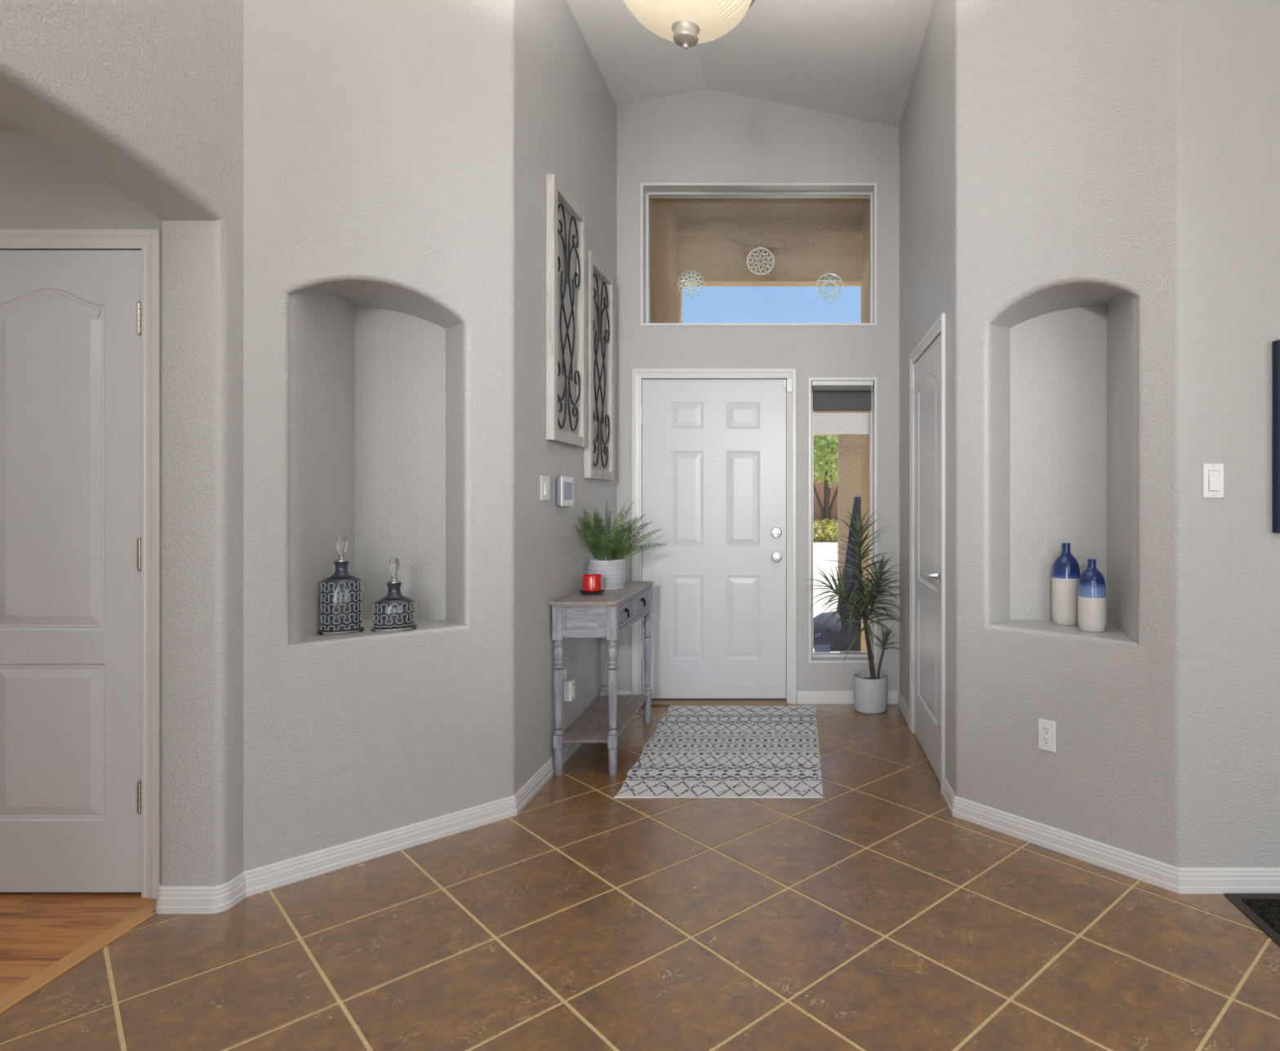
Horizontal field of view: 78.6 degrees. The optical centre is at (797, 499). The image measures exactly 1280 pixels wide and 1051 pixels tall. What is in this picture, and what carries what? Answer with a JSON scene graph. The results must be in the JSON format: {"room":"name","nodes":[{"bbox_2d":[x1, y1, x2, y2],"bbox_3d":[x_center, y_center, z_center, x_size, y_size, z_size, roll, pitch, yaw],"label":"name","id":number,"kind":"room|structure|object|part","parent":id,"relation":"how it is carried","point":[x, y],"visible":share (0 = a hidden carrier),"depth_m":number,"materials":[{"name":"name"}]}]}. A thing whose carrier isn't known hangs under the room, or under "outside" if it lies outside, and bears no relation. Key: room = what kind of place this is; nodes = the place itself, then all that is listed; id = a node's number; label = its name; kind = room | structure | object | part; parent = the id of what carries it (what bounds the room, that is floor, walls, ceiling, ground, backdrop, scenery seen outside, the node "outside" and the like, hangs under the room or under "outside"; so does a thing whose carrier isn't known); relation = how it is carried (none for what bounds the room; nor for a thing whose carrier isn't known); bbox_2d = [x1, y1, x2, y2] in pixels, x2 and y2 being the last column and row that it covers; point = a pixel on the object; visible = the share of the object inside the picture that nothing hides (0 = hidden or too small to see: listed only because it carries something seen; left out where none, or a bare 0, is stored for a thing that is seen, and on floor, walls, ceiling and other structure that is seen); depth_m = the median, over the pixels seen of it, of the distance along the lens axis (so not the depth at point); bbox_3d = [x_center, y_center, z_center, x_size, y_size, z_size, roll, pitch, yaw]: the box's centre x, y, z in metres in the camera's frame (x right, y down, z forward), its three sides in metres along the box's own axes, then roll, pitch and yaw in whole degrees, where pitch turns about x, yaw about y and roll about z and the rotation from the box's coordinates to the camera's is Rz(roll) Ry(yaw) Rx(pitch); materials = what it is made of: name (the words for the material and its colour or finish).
{"room":"entrance hall","nodes":[
{"label":"entrance hall","id":0,"kind":"room"},
{"bbox_2d":[0,114,30,132],"bbox_3d":[-2.761,-1.235,0.955,1.478,0.050,3.110,0,0,0],"label":"ceiling","id":1,"kind":"structure","parent":0,"point":[6,125],"depth_m":2.48,"materials":[{"name":"white paint"}]},
{"bbox_2d":[0,132,160,229],"bbox_3d":[-2.761,0.045,2.510,1.478,2.510,0.001,0,0,0],"label":"wall","id":2,"kind":"structure","parent":0,"point":[42,186],"depth_m":2.51,"materials":[{"name":"grey paint"}]},
{"bbox_2d":[0,228,160,898],"bbox_3d":[-2.461,0.207,2.527,0.752,2.186,0.157,0,0,0],"label":"door","id":3,"kind":"structure","parent":2,"relation":"in","point":[80,308],"depth_m":2.51,"materials":[{"name":"white paint"}]},
{"bbox_3d":[-2.461,0.795,2.509,0.374,0.517,0.006,0,0,0],"label":"panel","id":4,"kind":"part","parent":3,"relation":"part of","materials":[{"name":"white paint"}]},
{"bbox_3d":[-2.461,-0.135,2.509,0.374,1.125,0.006,0,0,0],"label":"panel","id":5,"kind":"part","parent":3,"relation":"part of","materials":[{"name":"white paint"}]},
{"bbox_2d":[0,0,243,885],"bbox_3d":[-1.921,-0.544,-0.995,0.202,3.688,7.010,0,0,0],"label":"wall","id":6,"kind":"structure","parent":0,"point":[146,95],"depth_m":2.41,"materials":[{"name":"grey paint"}]},
{"bbox_2d":[243,0,510,871],"bbox_3d":[-1.669,-0.608,2.994,0.902,3.816,0.475,0,0,-45],"label":"wall","id":7,"kind":"structure","parent":0,"point":[376,133],"depth_m":2.84,"materials":[{"name":"grey paint"}]},
{"bbox_2d":[318,535,364,635],"bbox_3d":[-1.700,0.313,2.845,0.148,0.362,0.110,0,0,-29],"label":"bottle","id":8,"kind":"object","parent":7,"relation":"in","point":[341,593],"visible":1,"depth_m":2.81,"materials":[{"name":"black glass"}]},
{"bbox_2d":[155,690,631,913],"bbox_3d":[-1.325,1.260,3.563,0.600,0.080,2.659,0,0,20],"label":"baseboard","id":9,"kind":"structure","parent":7,"relation":"attached to","point":[220,898],"depth_m":2.71,"materials":[{"name":"white paint"}]},
{"bbox_2d":[370,557,417,632],"bbox_3d":[-1.535,0.357,2.905,0.155,0.274,0.115,0,0,-28],"label":"bottle","id":10,"kind":"object","parent":7,"relation":"in","point":[395,611],"visible":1,"depth_m":2.87,"materials":[{"name":"black glass"}]},
{"bbox_2d":[511,0,617,795],"bbox_3d":[-1.164,-0.611,4.014,0.010,3.821,1.739,0,0,1],"label":"wall","id":11,"kind":"structure","parent":0,"point":[564,110],"depth_m":3.52,"materials":[{"name":"grey paint"}]},
{"bbox_2d":[540,475,549,500],"bbox_3d":[-1.162,-0.055,3.524,0.012,0.115,0.118,0,0,0],"label":"dimmer switch","id":12,"kind":"object","parent":11,"relation":"attached to","point":[544,480],"visible":1,"depth_m":3.50,"materials":[{"name":"white plastic"}]},
{"bbox_2d":[563,667,566,681],"bbox_3d":[-1.162,0.900,3.800,0.008,0.115,0.070,0,0,0],"label":"outlet","id":13,"kind":"object","parent":11,"relation":"attached to","point":[565,668],"visible":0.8,"depth_m":3.81,"materials":[{"name":"white plastic"}]},
{"bbox_2d":[563,678,575,701],"bbox_3d":[-1.134,0.946,3.800,0.047,0.102,0.068,0,0,0],"label":"plug","id":14,"kind":"object","parent":13,"relation":"attached to","point":[569,685],"visible":1,"depth_m":3.77,"materials":[{"name":"white plastic"}]},
{"bbox_2d":[556,475,573,506],"bbox_3d":[-1.148,-0.043,3.770,0.032,0.146,0.190,0,0,0],"label":"panel","id":15,"kind":"object","parent":11,"relation":"attached to","point":[565,485],"visible":1,"depth_m":3.72,"materials":[{"name":"white plastic"}]},
{"bbox_2d":[546,173,586,447],"bbox_3d":[-1.145,-0.896,3.799,0.040,1.233,0.520,0,0,1],"label":"wall panel","id":16,"kind":"object","parent":11,"relation":"attached to","point":[555,190],"visible":1,"depth_m":3.75,"materials":[{"name":"white wood"}]},
{"bbox_3d":[-1.146,-0.306,3.799,0.038,0.052,0.415,0,0,1],"label":"frame rail","id":17,"kind":"part","parent":16,"relation":"part of","materials":[{"name":"white wood"}]},
{"bbox_3d":[-1.146,-1.487,3.799,0.038,0.052,0.415,0,0,1],"label":"frame rail","id":18,"kind":"part","parent":16,"relation":"part of","materials":[{"name":"white wood"}]},
{"bbox_2d":[583,250,614,479],"bbox_3d":[-1.139,-0.737,4.400,0.040,1.233,0.520,0,0,1],"label":"wall panel","id":19,"kind":"object","parent":11,"relation":"attached to","point":[593,264],"visible":1,"depth_m":4.39,"materials":[{"name":"white wood"}]},
{"bbox_3d":[-1.141,-0.146,4.400,0.038,0.052,0.415,0,0,1],"label":"frame rail","id":20,"kind":"part","parent":19,"relation":"part of","materials":[{"name":"white wood"}]},
{"bbox_3d":[-1.141,-1.327,4.400,0.038,0.052,0.415,0,0,1],"label":"frame rail","id":21,"kind":"part","parent":19,"relation":"part of","materials":[{"name":"white wood"}]},
{"bbox_2d":[586,557,626,589],"bbox_3d":[-1.040,0.400,4.165,0.208,0.154,0.208,0,0,0],"label":"pot","id":22,"kind":"object","parent":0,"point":[612,571],"depth_m":4.09,"materials":[{"name":"white ceramic"}]},
{"bbox_2d":[0,703,1279,1050],"bbox_3d":[0.050,1.315,0.232,7.100,0.030,9.464,0,0,0],"label":"floor","id":23,"kind":"structure","parent":0,"point":[866,914],"depth_m":2.23,"materials":[{"name":"brown tile"}]},
{"bbox_2d":[0,898,156,1013],"bbox_3d":[-2.050,1.300,1.002,0.065,0.012,3.005,0,0,0],"label":"trim","id":24,"kind":"structure","parent":23,"relation":"on","point":[44,976],"depth_m":2.16,"materials":[{"name":"brown wood"}]},
{"bbox_2d":[550,581,653,775],"bbox_3d":[-1.003,0.888,4.035,0.314,0.823,0.920,0,0,0],"label":"console table","id":25,"kind":"object","parent":23,"relation":"on","point":[605,615],"visible":0.98,"depth_m":3.62,"materials":[{"name":"grey wood"}]},
{"bbox_3d":[-1.132,0.899,3.615,0.049,0.802,0.049,0,0,0],"label":"leg","id":26,"kind":"part","parent":25,"relation":"part of","materials":[{"name":"grey wood"}]},
{"bbox_3d":[-1.004,0.574,3.609,0.208,0.149,0.024,0,0,0],"label":"panel","id":27,"kind":"part","parent":25,"relation":"part of","materials":[{"name":"grey wood"}]},
{"bbox_2d":[578,573,604,593],"bbox_3d":[-1.046,0.426,3.885,0.128,0.092,0.128,0,0,0],"label":"candle","id":28,"kind":"object","parent":25,"relation":"on","point":[591,583],"visible":1,"depth_m":3.85,"materials":[{"name":"red glass"}]},
{"bbox_3d":[-1.132,0.899,4.455,0.049,0.802,0.049,0,0,0],"label":"leg","id":29,"kind":"part","parent":25,"relation":"part of","materials":[{"name":"grey wood"}]},
{"bbox_2d":[562,694,648,742],"bbox_3d":[-1.004,1.143,4.035,0.269,0.014,0.848,0,0,0],"label":"shelf","id":30,"kind":"object","parent":25,"relation":"attached to","point":[593,726],"depth_m":3.93,"materials":[{"name":"brown wood"}]},
{"bbox_3d":[-0.875,0.899,3.615,0.049,0.802,0.049,0,0,0],"label":"leg","id":31,"kind":"part","parent":25,"relation":"part of","materials":[{"name":"grey wood"}]},
{"bbox_2d":[574,500,666,589],"bbox_3d":[-0.941,0.238,4.161,0.434,0.477,0.519,0,0,0],"label":"potted fern","id":32,"kind":"object","parent":25,"relation":"on","point":[612,569],"visible":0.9,"depth_m":4.10,"materials":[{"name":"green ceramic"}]},
{"bbox_3d":[-0.868,0.568,3.831,0.021,0.103,0.378,0,0,0],"label":"drawer","id":33,"kind":"part","parent":25,"relation":"part of","materials":[{"name":"grey wood"}]},
{"bbox_3d":[-0.859,0.566,3.831,0.027,0.050,0.032,0,0,0],"label":"ring pull","id":34,"kind":"part","parent":25,"relation":"part of","materials":[{"name":"black metal"}]},
{"bbox_3d":[-0.871,0.574,4.035,0.033,0.149,0.791,0,0,0],"label":"rail","id":35,"kind":"part","parent":25,"relation":"part of","materials":[{"name":"grey wood"}]},
{"bbox_3d":[-0.868,0.568,4.239,0.021,0.103,0.378,0,0,0],"label":"drawer","id":36,"kind":"part","parent":25,"relation":"part of","materials":[{"name":"grey wood"}]},
{"bbox_3d":[-0.859,0.566,4.239,0.027,0.050,0.032,0,0,0],"label":"ring pull","id":37,"kind":"part","parent":25,"relation":"part of","materials":[{"name":"black metal"}]},
{"bbox_3d":[-0.875,0.899,4.455,0.049,0.802,0.049,0,0,0],"label":"leg","id":38,"kind":"part","parent":25,"relation":"part of","materials":[{"name":"grey wood"}]},
{"bbox_2d":[613,705,823,797],"bbox_3d":[-0.349,1.296,4.074,0.924,0.005,1.492,0,0,0],"label":"entry rug","id":39,"kind":"object","parent":23,"relation":"on","point":[694,751],"visible":1,"depth_m":3.88,"materials":[{"name":"white fabric"}]},
{"bbox_2d":[802,506,902,714],"bbox_3d":[0.330,0.658,4.620,0.620,1.284,0.489,0,0,0],"label":"dracaena","id":40,"kind":"object","parent":23,"relation":"on","point":[870,688],"visible":1,"depth_m":4.68,"materials":[{"name":"green plant"}]},
{"bbox_3d":[0.309,0.629,4.706,0.221,0.197,0.025,0,0,-12],"label":"stem","id":41,"kind":"part","parent":40,"relation":"part of","materials":[{"name":"green plant"}]},
{"bbox_3d":[0.427,0.707,4.692,0.022,0.275,0.085,0,0,7],"label":"stem","id":42,"kind":"part","parent":40,"relation":"part of","materials":[{"name":"plant"}]},
{"bbox_3d":[0.433,0.656,4.730,0.115,0.952,0.034,0,0,0],"label":"stem","id":43,"kind":"part","parent":40,"relation":"part of","materials":[{"name":"plant"}]},
{"bbox_2d":[853,671,887,714],"bbox_3d":[0.453,1.194,4.730,0.209,0.213,0.209,0,0,0],"label":"pot","id":44,"kind":"object","parent":40,"relation":"attached to","point":[870,688],"depth_m":4.65,"materials":[{"name":"white ceramic"}]},
{"bbox_3d":[0.455,0.622,4.716,0.097,0.286,0.031,0,0,14],"label":"stem","id":45,"kind":"part","parent":40,"relation":"part of","materials":[{"name":"green plant"}]},
{"bbox_3d":[0.517,1.005,4.728,0.053,0.252,0.016,0,0,6],"label":"stem","id":46,"kind":"part","parent":40,"relation":"part of","materials":[{"name":"plant"}]},
{"bbox_2d":[1223,893,1279,946],"bbox_3d":[1.854,1.295,2.033,0.900,0.010,0.965,0,0,0],"label":"door mat","id":47,"kind":"object","parent":23,"relation":"on","point":[1263,908],"visible":1,"depth_m":2.41,"materials":[{"name":"grey rubber"}]},
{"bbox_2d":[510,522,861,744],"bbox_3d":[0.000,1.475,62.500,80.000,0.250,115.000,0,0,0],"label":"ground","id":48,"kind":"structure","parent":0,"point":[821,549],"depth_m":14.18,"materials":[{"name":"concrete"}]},
{"bbox_2d":[650,198,682,323],"bbox_3d":[-1.130,-0.625,5.775,0.300,3.950,1.410,0,0,0],"label":"wall","id":49,"kind":"structure","parent":48,"relation":"on","point":[666,298],"depth_m":5.67,"materials":[{"name":"beige paint"}]},
{"bbox_2d":[813,435,837,534],"bbox_3d":[1.051,-1.978,27.998,4.339,6.669,3.281,0,0,0],"label":"street tree","id":50,"kind":"object","parent":48,"relation":"on","point":[829,455],"visible":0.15,"depth_m":27.77,"materials":[{"name":"green plant"}]},
{"bbox_3d":[1.051,-2.760,27.998,4.339,5.104,3.281,0,0,0],"label":"crown","id":51,"kind":"part","parent":50,"relation":"part of","materials":[{"name":"green plant"}]},
{"bbox_2d":[813,444,837,522],"bbox_3d":[-1.000,-1.150,50.000,19.200,5.000,9.000,0,0,0],"label":"house","id":52,"kind":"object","parent":48,"relation":"on","point":[820,486],"visible":0.02,"depth_m":46.00,"materials":[{"name":"brick"}]},
{"bbox_2d":[813,518,837,542],"bbox_3d":[0.889,1.020,25.002,2.413,0.897,1.462,0,0,0],"label":"shrub","id":53,"kind":"object","parent":48,"relation":"on","point":[820,536],"visible":0.45,"depth_m":24.72,"materials":[{"name":"green plant"}]},
{"bbox_3d":[0.900,1.101,25.000,1.617,0.524,0.895,0,0,0],"label":"stem","id":54,"kind":"part","parent":53,"relation":"part of","materials":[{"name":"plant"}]},
{"bbox_2d":[813,410,861,600],"bbox_3d":[0.000,0.145,9.110,8.000,2.410,0.220,0,0,0],"label":"wall","id":55,"kind":"structure","parent":48,"relation":"on","point":[846,424],"depth_m":9.00,"materials":[{"name":"beige paint"}]},
{"bbox_2d":[813,494,861,650],"bbox_3d":[0.462,0.650,7.213,0.772,1.400,0.763,0,0,0],"label":"patio cover","id":56,"kind":"object","parent":48,"relation":"on","point":[842,640],"visible":0.46,"depth_m":6.99,"materials":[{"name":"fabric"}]},
{"bbox_2d":[861,198,869,652],"bbox_3d":[0.689,-0.625,5.775,0.300,3.950,1.410,0,0,0],"label":"wall","id":57,"kind":"structure","parent":48,"relation":"on","point":[865,283],"depth_m":6.03,"materials":[{"name":"beige paint"}]},
{"bbox_2d":[510,0,933,127],"bbox_3d":[0.850,-2.216,0.192,5.500,0.841,9.384,0,0,0],"label":"ceiling","id":58,"kind":"structure","parent":0,"point":[856,59],"depth_m":4.33,"materials":[{"name":"white paint"}]},
{"bbox_2d":[623,0,755,49],"bbox_3d":[-0.315,-1.925,2.150,0.424,1.305,0.424,0,0,0],"label":"pendant light","id":59,"kind":"object","parent":58,"relation":"hanging from","point":[686,23],"visible":1,"depth_m":2.12,"materials":[{"name":"beige glass"}]},
{"bbox_2d":[347,138,1102,703],"bbox_3d":[0.050,-0.525,5.065,7.300,3.750,0.001,0,0,0],"label":"wall","id":60,"kind":"structure","parent":0,"point":[510,139],"depth_m":5.07,"materials":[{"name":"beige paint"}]},
{"bbox_2d":[617,88,899,690],"bbox_3d":[-0.252,-0.668,4.884,1.808,3.936,0.001,0,0,0],"label":"wall","id":61,"kind":"structure","parent":0,"point":[705,135],"depth_m":4.88,"materials":[{"name":"grey paint"}]},
{"bbox_2d":[631,368,796,705],"bbox_3d":[-0.534,0.230,4.909,1.054,2.141,0.175,0,0,0],"label":"door","id":62,"kind":"structure","parent":61,"relation":"in","point":[713,451],"depth_m":4.90,"materials":[{"name":"white paint"}]},
{"bbox_3d":[-0.711,0.752,4.898,0.210,0.536,0.004,0,0,0],"label":"panel","id":63,"kind":"part","parent":62,"relation":"part of","materials":[{"name":"white paint"}]},
{"bbox_3d":[-0.711,-0.009,4.898,0.210,0.616,0.004,0,0,0],"label":"panel","id":64,"kind":"part","parent":62,"relation":"part of","materials":[{"name":"white paint"}]},
{"bbox_3d":[-0.711,-0.544,4.898,0.210,0.172,0.004,0,0,0],"label":"panel","id":65,"kind":"part","parent":62,"relation":"part of","materials":[{"name":"white paint"}]},
{"bbox_3d":[-0.350,0.752,4.898,0.217,0.536,0.004,0,0,0],"label":"panel","id":66,"kind":"part","parent":62,"relation":"part of","materials":[{"name":"white paint"}]},
{"bbox_3d":[-0.350,-0.009,4.898,0.217,0.616,0.004,0,0,0],"label":"panel","id":67,"kind":"part","parent":62,"relation":"part of","materials":[{"name":"white paint"}]},
{"bbox_3d":[-0.350,-0.544,4.898,0.217,0.172,0.004,0,0,0],"label":"panel","id":68,"kind":"part","parent":62,"relation":"part of","materials":[{"name":"white paint"}]},
{"bbox_3d":[-0.134,0.364,4.863,0.068,0.068,0.066,0,0,0],"label":"knob","id":69,"kind":"part","parent":62,"relation":"part of","materials":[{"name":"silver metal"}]},
{"bbox_2d":[782,378,791,391],"bbox_3d":[-0.066,-0.731,4.876,0.066,0.082,0.023,0,0,37],"label":"sensor","id":70,"kind":"object","parent":62,"relation":"attached to","point":[788,380],"visible":1,"depth_m":4.86,"materials":[{"name":"white plastic"}]},
{"bbox_2d":[640,182,876,325],"bbox_3d":[-0.248,-1.572,4.971,1.512,0.912,0.186,0,0,0],"label":"window","id":71,"kind":"structure","parent":61,"relation":"in","point":[648,190],"depth_m":4.95,"materials":[{"name":"white paint"}]},
{"bbox_2d":[677,270,704,297],"bbox_3d":[-0.697,-1.419,5.009,0.178,0.176,0.006,0,0,0],"label":"ornament","id":72,"kind":"object","parent":71,"relation":"attached to","point":[694,279],"visible":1,"depth_m":5.01,"materials":[{"name":"white"}]},
{"bbox_2d":[746,247,774,275],"bbox_3d":[-0.242,-1.567,5.008,0.182,0.182,0.006,0,0,0],"label":"ornament","id":73,"kind":"object","parent":71,"relation":"attached to","point":[753,250],"visible":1,"depth_m":5.01,"materials":[{"name":"white"}]},
{"bbox_2d":[815,273,843,301],"bbox_3d":[0.211,-1.397,5.008,0.182,0.182,0.007,0,0,0],"label":"star ornament","id":74,"kind":"object","parent":71,"relation":"attached to","point":[825,274],"visible":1,"depth_m":5.01,"materials":[{"name":"white"}]},
{"bbox_2d":[808,377,876,662],"bbox_3d":[0.290,0.128,4.971,0.436,1.824,0.186,0,0,0],"label":"window","id":75,"kind":"structure","parent":61,"relation":"in","point":[814,657],"depth_m":4.88,"materials":[{"name":"white paint"}]},
{"bbox_2d":[813,630,822,639],"bbox_3d":[0.136,0.887,5.014,0.062,0.062,0.004,0,0,0],"label":"round sticker","id":76,"kind":"object","parent":75,"relation":"attached to","point":[818,634],"visible":1,"depth_m":5.01,"materials":[{"name":"blue"}]},
{"bbox_2d":[813,644,830,652],"bbox_3d":[0.162,0.974,5.015,0.104,0.052,0.001,0,0,0],"label":"sticker","id":77,"kind":"object","parent":75,"relation":"attached to","point":[817,647],"visible":1,"depth_m":5.01,"materials":[{"name":"blue"}]},
{"bbox_2d":[812,380,873,537],"bbox_3d":[0.290,-0.260,4.930,0.392,1.013,0.080,0,0,0],"label":"roller shade","id":78,"kind":"object","parent":75,"relation":"attached to","point":[828,395],"visible":1,"depth_m":4.96,"materials":[{"name":"grey fabric"}]},
{"bbox_3d":[0.478,-0.244,4.900,0.008,0.983,0.003,0,0,0],"label":"pull chain","id":79,"kind":"part","parent":78,"relation":"part of","materials":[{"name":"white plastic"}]},
{"bbox_2d":[671,198,866,218],"bbox_3d":[-0.221,-2.366,5.700,1.519,0.067,1.260,0,0,0],"label":"ceiling","id":80,"kind":"structure","parent":0,"point":[686,208],"depth_m":6.11,"materials":[{"name":"beige paint"}]},
{"bbox_2d":[679,218,862,286],"bbox_3d":[-0.221,-2.208,6.405,1.519,0.785,0.150,0,0,0],"label":"exterior wall","id":81,"kind":"structure","parent":0,"point":[803,251],"depth_m":6.33,"materials":[{"name":"beige paint"}]},
{"bbox_2d":[899,0,958,796],"bbox_3d":[0.657,-0.544,4.011,0.010,3.688,1.745,0,0,0],"label":"wall","id":82,"kind":"structure","parent":0,"point":[929,125],"depth_m":3.60,"materials":[{"name":"grey paint"}]},
{"bbox_2d":[796,690,909,727],"bbox_3d":[0.324,1.260,4.606,0.656,0.080,0.557,0,0,0],"label":"baseboard","id":83,"kind":"structure","parent":82,"relation":"attached to","point":[802,696],"depth_m":4.87,"materials":[{"name":"white paint"}]},
{"bbox_2d":[909,312,945,795],"bbox_3d":[0.673,0.238,3.844,0.157,2.124,0.961,0,0,0],"label":"door","id":84,"kind":"structure","parent":82,"relation":"in","point":[926,371],"depth_m":3.79,"materials":[{"name":"white paint"}]},
{"bbox_3d":[0.655,0.795,3.844,0.006,0.517,0.550,0,0,0],"label":"panel","id":85,"kind":"part","parent":84,"relation":"part of","materials":[{"name":"white paint"}]},
{"bbox_3d":[0.655,-0.108,3.844,0.006,1.073,0.550,0,0,0],"label":"panel","id":86,"kind":"part","parent":84,"relation":"part of","materials":[{"name":"white paint"}]},
{"bbox_3d":[0.623,0.345,3.537,0.057,0.066,0.162,0,0,0],"label":"handle","id":87,"kind":"part","parent":84,"relation":"part of","materials":[{"name":"silver metal"}]},
{"bbox_2d":[958,0,1174,866],"bbox_3d":[1.116,-0.543,2.998,0.841,3.686,0.443,0,0,45],"label":"wall","id":88,"kind":"structure","parent":0,"point":[1066,108],"depth_m":2.89,"materials":[{"name":"grey paint"}]},
{"bbox_2d":[1038,718,1055,752],"bbox_3d":[0.934,0.882,2.861,0.008,0.115,0.070,0,0,-45],"label":"wall outlet","id":89,"kind":"object","parent":88,"relation":"attached to","point":[1046,728],"visible":1,"depth_m":2.86,"materials":[{"name":"white plastic"}]},
{"bbox_2d":[1042,736,1050,745],"bbox_3d":[0.932,0.901,2.859,0.002,0.033,0.033,0,0,-45],"label":"receptacle","id":90,"kind":"object","parent":89,"relation":"attached to","point":[1046,740],"depth_m":2.86,"materials":[{"name":"white plastic"}]},
{"bbox_2d":[1042,725,1050,734],"bbox_3d":[0.932,0.863,2.859,0.002,0.033,0.033,0,0,-45],"label":"receptacle","id":91,"kind":"object","parent":89,"relation":"attached to","point":[1046,729],"depth_m":2.86,"materials":[{"name":"white plastic"}]},
{"bbox_2d":[1051,542,1080,625],"bbox_3d":[1.074,0.333,3.050,0.112,0.322,0.112,0,0,0],"label":"bottle vase","id":92,"kind":"object","parent":88,"relation":"in","point":[1066,573],"visible":0.92,"depth_m":3.01,"materials":[{"name":"white ceramic"}]},
{"bbox_2d":[1077,558,1106,631],"bbox_3d":[1.116,0.358,2.893,0.101,0.270,0.101,0,0,0],"label":"bottle vase","id":93,"kind":"object","parent":88,"relation":"in","point":[1091,589],"visible":1,"depth_m":2.85,"materials":[{"name":"white ceramic"}]},
{"bbox_2d":[942,777,1279,893],"bbox_3d":[2.035,1.260,2.638,3.078,0.080,0.644,0,0,16],"label":"baseboard","id":94,"kind":"structure","parent":88,"relation":"attached to","point":[1164,875],"depth_m":2.66,"materials":[{"name":"white paint"}]},
{"bbox_2d":[1174,0,1279,867],"bbox_3d":[2.428,-0.483,2.539,2.343,3.566,0.010,0,0,0],"label":"wall","id":95,"kind":"structure","parent":0,"point":[1227,52],"depth_m":2.53,"materials":[{"name":"grey paint"}]},
{"bbox_2d":[1202,463,1223,497],"bbox_3d":[1.379,-0.064,2.528,0.070,0.115,0.012,0,0,0],"label":"light switch","id":96,"kind":"object","parent":95,"relation":"attached to","point":[1212,473],"visible":1,"depth_m":2.53,"materials":[{"name":"white plastic"}]},
{"bbox_2d":[1272,339,1279,533],"bbox_3d":[1.895,-0.209,2.517,0.640,0.634,0.034,0,0,0],"label":"picture","id":97,"kind":"object","parent":95,"relation":"attached to","point":[1276,344],"visible":1,"depth_m":2.51,"materials":[{"name":"blue"}]}
]}

